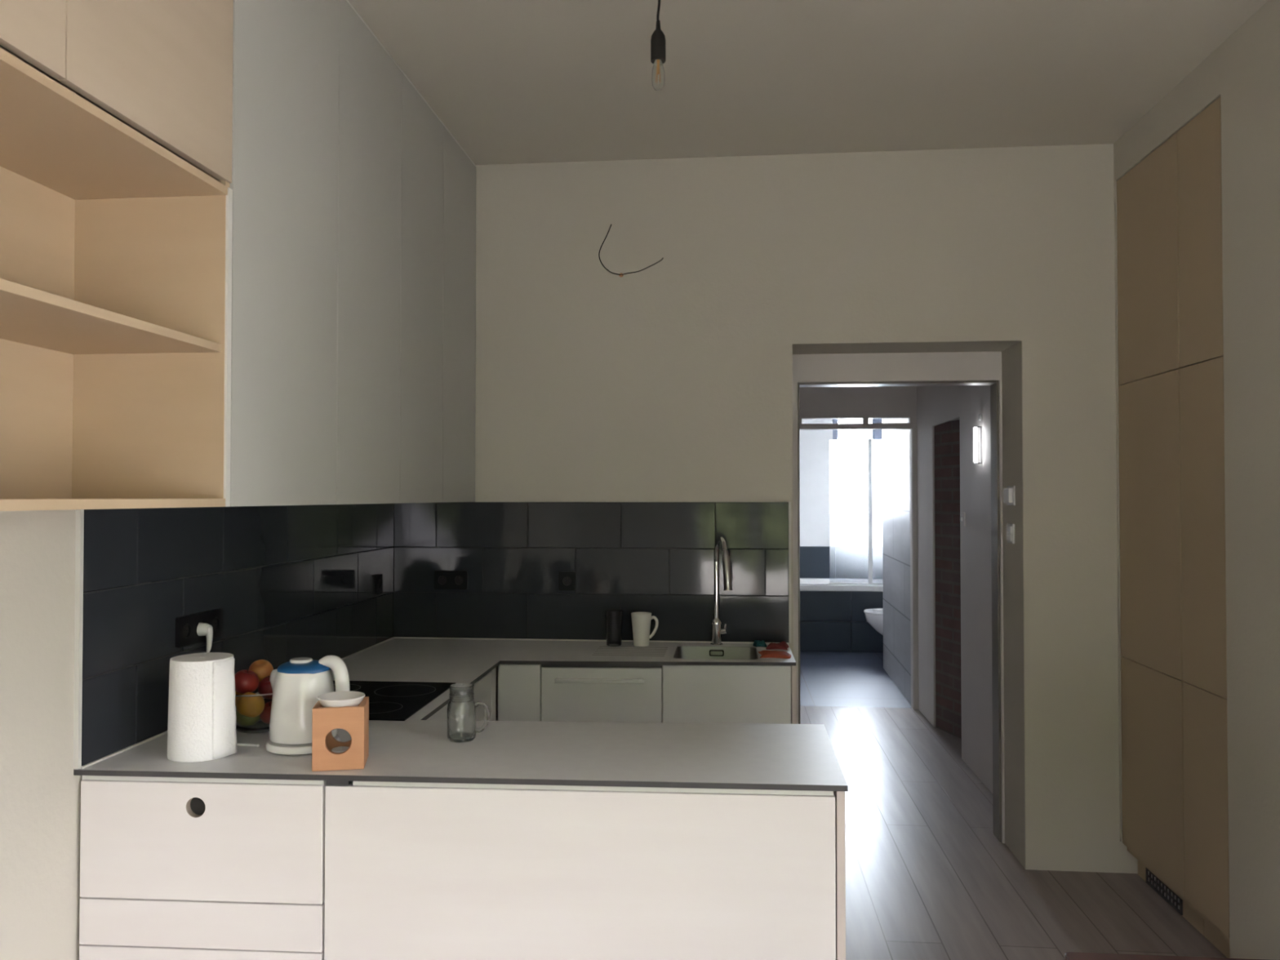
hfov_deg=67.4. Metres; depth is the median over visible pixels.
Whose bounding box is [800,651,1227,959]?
floor
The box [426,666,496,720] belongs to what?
base cabinet
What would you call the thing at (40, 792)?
wall
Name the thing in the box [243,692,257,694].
peach
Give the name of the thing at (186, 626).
wall socket
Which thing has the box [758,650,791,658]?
cloth
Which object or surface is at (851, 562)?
wall tiles
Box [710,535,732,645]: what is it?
tap
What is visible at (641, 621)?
mug
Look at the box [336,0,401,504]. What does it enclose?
upper cabinet
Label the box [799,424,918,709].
door frame
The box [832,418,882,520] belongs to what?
window
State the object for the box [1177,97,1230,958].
tall cabinet
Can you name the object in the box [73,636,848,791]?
countertop
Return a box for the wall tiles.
[800,546,882,578]
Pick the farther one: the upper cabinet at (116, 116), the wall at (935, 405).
the wall at (935, 405)
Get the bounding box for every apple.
[234,667,259,693]
[257,675,272,693]
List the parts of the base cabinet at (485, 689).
drawer, filler panel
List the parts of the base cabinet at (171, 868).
drawer, drawer, drawer, rail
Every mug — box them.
[447,683,488,742]
[631,612,658,646]
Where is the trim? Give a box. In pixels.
[346,0,475,166]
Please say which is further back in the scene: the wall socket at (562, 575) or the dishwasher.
the wall socket at (562, 575)
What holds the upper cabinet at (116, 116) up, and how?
attached to the wall at (40, 792)
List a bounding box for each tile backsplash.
[73,503,394,768]
[393,502,791,643]
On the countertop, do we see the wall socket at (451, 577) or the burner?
the burner
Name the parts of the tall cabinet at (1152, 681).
door, door, door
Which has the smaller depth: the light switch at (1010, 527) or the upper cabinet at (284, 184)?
the upper cabinet at (284, 184)
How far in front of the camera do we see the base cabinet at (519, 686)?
3.63 m
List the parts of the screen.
glass panel, rail, metal post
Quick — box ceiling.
[348,0,1268,164]
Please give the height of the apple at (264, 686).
0.064 m
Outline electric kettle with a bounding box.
[266,654,350,755]
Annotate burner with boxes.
[311,691,368,771]
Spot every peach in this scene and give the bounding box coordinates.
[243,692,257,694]
[248,659,273,682]
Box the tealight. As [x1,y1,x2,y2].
[331,746,349,752]
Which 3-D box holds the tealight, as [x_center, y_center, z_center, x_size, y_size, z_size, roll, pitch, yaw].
[-0.692,0.631,2.224,0.043,0.029,0.043,0,-1,5]
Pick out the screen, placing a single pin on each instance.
(869, 440)
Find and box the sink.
[673,646,757,659]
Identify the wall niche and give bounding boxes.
[933,419,961,738]
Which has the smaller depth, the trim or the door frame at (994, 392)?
the trim
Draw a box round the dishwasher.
[541,664,662,722]
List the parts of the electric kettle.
handle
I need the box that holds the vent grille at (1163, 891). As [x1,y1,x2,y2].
[1145,866,1182,915]
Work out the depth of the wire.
4.09 m
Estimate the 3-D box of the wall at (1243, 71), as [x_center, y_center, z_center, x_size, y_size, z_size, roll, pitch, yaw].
[2.085,0.063,1.482,0.732,2.985,5.450,0,-1,5]
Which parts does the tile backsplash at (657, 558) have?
edge trim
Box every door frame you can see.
[797,380,1001,841]
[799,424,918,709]
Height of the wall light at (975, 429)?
0.200 m
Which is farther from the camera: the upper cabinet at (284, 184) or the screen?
the screen
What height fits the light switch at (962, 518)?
0.080 m
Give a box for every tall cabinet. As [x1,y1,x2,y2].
[1116,133,1204,935]
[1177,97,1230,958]
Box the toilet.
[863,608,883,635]
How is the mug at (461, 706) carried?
on the countertop
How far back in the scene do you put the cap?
5.13 m
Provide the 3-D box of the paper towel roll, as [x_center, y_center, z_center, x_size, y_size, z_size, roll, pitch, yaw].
[-1.049,0.542,2.308,0.158,0.232,0.149,0,-1,5]
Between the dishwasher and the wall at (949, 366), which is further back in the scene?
the wall at (949, 366)
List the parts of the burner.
dish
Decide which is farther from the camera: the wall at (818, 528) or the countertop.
the wall at (818, 528)
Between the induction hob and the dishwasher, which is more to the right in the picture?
the dishwasher
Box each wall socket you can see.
[175,608,222,648]
[373,573,382,595]
[434,570,467,589]
[558,571,576,590]
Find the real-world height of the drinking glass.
0.144 m
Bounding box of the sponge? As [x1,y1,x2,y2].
[753,640,766,647]
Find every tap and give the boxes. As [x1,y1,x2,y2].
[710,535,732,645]
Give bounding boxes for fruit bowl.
[235,682,272,733]
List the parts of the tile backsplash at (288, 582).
edge trim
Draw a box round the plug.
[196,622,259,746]
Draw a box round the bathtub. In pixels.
[800,577,883,653]
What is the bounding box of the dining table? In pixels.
[1064,951,1266,959]
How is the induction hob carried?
in the countertop
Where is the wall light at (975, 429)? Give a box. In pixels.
[973,426,982,463]
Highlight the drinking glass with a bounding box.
[604,609,622,646]
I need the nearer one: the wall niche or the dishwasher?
the dishwasher
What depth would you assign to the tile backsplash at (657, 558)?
4.12 m
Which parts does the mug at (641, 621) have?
handle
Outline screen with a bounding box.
[828,438,882,584]
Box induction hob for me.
[333,680,455,720]
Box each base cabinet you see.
[79,775,327,959]
[324,780,845,959]
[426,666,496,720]
[497,664,542,721]
[662,665,796,724]
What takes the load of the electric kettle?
on the countertop
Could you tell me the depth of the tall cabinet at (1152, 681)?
3.62 m
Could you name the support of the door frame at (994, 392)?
in the wall at (949, 366)
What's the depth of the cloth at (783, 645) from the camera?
3.90 m
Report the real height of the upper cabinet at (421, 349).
1.464 m
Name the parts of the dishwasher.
bar handle, dark rail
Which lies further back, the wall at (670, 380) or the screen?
the screen
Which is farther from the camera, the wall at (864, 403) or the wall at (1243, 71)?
the wall at (864, 403)
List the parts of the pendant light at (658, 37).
bulb glass, cord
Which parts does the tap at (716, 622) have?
lever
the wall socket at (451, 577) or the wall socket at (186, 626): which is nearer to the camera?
the wall socket at (186, 626)
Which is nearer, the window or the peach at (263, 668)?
the peach at (263, 668)
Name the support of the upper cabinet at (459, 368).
attached to the wall at (40, 792)
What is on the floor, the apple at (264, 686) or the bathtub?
the bathtub
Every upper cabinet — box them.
[0,0,233,511]
[229,0,338,506]
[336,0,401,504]
[400,72,444,503]
[442,126,475,502]
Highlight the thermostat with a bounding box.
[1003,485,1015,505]
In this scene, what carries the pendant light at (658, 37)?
hanging from the ceiling
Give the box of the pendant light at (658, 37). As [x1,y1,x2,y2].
[650,0,665,90]
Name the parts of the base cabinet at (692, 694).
panel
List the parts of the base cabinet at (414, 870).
rail, panel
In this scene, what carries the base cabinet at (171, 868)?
on the floor
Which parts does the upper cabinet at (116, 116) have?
door, panel, shelf, panel, panel, door, panel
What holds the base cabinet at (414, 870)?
on the floor
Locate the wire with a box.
[598,224,663,277]
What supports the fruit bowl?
on the countertop
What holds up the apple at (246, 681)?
on the peach at (246, 693)
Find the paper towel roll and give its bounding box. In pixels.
[166,652,237,762]
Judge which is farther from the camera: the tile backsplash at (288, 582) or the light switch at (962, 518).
the light switch at (962, 518)
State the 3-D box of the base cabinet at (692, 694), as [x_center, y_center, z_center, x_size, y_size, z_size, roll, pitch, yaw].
[0.344,1.148,3.826,0.501,0.898,0.460,0,-1,2]
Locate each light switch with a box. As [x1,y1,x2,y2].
[960,511,965,526]
[1006,523,1014,543]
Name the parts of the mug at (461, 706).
handle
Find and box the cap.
[977,413,982,421]
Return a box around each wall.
[0,509,81,959]
[475,143,1137,873]
[792,351,1004,843]
[799,386,916,430]
[799,418,882,568]
[882,385,992,793]
[1113,0,1279,959]
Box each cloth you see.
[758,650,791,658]
[765,640,788,649]
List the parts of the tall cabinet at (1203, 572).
door, door, door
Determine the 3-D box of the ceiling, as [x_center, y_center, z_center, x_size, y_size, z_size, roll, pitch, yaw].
[0.317,-1.501,1.679,3.685,0.150,5.450,0,-1,5]
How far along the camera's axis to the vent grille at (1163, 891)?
3.64 m
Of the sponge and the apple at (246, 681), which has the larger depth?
the sponge
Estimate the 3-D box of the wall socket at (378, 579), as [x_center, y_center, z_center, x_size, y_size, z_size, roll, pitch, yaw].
[-1.091,0.435,4.005,0.012,0.081,0.074,0,-1,5]

